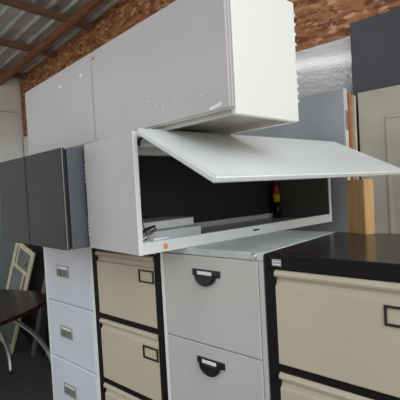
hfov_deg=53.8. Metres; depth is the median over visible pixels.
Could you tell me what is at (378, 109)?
door leaf
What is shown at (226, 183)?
upper cabinet
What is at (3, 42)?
beam
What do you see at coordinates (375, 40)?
panel board
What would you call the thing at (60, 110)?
upper cabinet
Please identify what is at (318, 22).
wall
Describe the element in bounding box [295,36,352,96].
plastic sheet
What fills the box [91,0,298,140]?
upper cabinet
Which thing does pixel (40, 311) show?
leaning board
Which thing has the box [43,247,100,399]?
filing cabinet
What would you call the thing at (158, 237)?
block
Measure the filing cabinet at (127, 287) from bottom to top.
1.320 m
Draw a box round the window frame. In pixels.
[0,243,34,353]
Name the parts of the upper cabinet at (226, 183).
panel, hinge arm, dark arm, wire bracket, bright arm, rail, panel, rail, rail, panel, flap door, panel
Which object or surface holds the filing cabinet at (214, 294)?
on the floor
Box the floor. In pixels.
[0,326,52,399]
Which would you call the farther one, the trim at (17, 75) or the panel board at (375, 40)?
the trim at (17, 75)
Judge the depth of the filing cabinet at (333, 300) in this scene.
1.10 m
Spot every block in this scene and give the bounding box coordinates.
[143,236,168,242]
[346,179,374,234]
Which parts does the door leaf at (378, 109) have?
panel moulding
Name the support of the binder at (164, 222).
on the binder at (182, 231)
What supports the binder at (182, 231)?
in the upper cabinet at (226, 183)
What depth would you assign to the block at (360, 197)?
1.51 m
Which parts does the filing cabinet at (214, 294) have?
trim, handle, handle, drawer, drawer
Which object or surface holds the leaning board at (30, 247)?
on the floor
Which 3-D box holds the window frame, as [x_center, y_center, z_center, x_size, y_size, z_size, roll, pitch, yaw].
[-1.857,0.963,3.955,0.686,1.117,0.156,-2,2,41]
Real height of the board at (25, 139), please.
2.300 m
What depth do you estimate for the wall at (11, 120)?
4.89 m
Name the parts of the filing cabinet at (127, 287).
drawer, drawer, drawer, label frame, label frame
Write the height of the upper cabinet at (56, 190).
0.398 m
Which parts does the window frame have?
sash rail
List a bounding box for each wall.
[0,75,23,162]
[20,0,399,136]
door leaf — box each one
[232,88,350,231]
[358,85,399,233]
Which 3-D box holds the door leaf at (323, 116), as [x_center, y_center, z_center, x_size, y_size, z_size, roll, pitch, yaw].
[0.538,0.425,2.363,0.763,2.017,0.042,-2,2,41]
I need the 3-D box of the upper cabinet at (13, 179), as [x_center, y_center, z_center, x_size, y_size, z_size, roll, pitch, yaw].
[-0.791,-0.002,1.996,0.300,0.398,0.342,-5,2,-45]
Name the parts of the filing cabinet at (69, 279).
handle, handle, drawer, handle, drawer, drawer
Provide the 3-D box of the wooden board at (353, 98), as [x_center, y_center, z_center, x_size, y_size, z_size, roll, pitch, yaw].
[0.622,0.436,2.376,0.702,1.985,0.024,-2,2,41]
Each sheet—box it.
[0,198,15,288]
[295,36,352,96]
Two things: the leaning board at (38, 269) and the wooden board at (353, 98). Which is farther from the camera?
the leaning board at (38, 269)
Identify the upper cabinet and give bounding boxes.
[0,157,30,244]
[25,53,96,154]
[25,148,88,250]
[83,128,399,255]
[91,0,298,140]
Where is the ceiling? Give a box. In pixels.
[0,0,119,78]
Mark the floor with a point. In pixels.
(31, 379)
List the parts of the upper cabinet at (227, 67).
door, panel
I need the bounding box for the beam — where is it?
[0,0,105,85]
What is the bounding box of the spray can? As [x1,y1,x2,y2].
[273,185,280,217]
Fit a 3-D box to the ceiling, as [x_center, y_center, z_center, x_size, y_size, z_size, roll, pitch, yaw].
[-1.221,-1.808,2.579,5.070,0.609,2.488,-2,2,41]
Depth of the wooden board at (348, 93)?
2.10 m
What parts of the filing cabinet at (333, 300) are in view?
drawer, label frame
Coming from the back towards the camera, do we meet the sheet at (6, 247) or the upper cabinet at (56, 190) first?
the sheet at (6, 247)
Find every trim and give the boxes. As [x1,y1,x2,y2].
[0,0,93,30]
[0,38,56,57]
[0,69,27,79]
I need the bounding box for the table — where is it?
[0,289,50,373]
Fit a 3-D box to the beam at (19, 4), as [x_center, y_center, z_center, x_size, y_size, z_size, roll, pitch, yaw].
[-1.844,-1.653,3.054,0.064,0.054,2.327,-2,2,41]
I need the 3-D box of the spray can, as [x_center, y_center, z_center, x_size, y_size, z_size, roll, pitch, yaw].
[0.439,0.007,2.262,0.041,0.186,0.041,-5,2,-41]
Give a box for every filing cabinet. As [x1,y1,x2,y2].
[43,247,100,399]
[92,248,167,399]
[160,230,334,399]
[264,232,399,399]
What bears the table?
on the floor
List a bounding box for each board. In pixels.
[20,245,48,354]
[21,244,33,318]
[23,136,28,156]
[31,275,45,356]
[347,92,353,179]
[350,8,399,179]
[351,95,358,179]
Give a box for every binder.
[142,216,193,230]
[143,225,200,240]

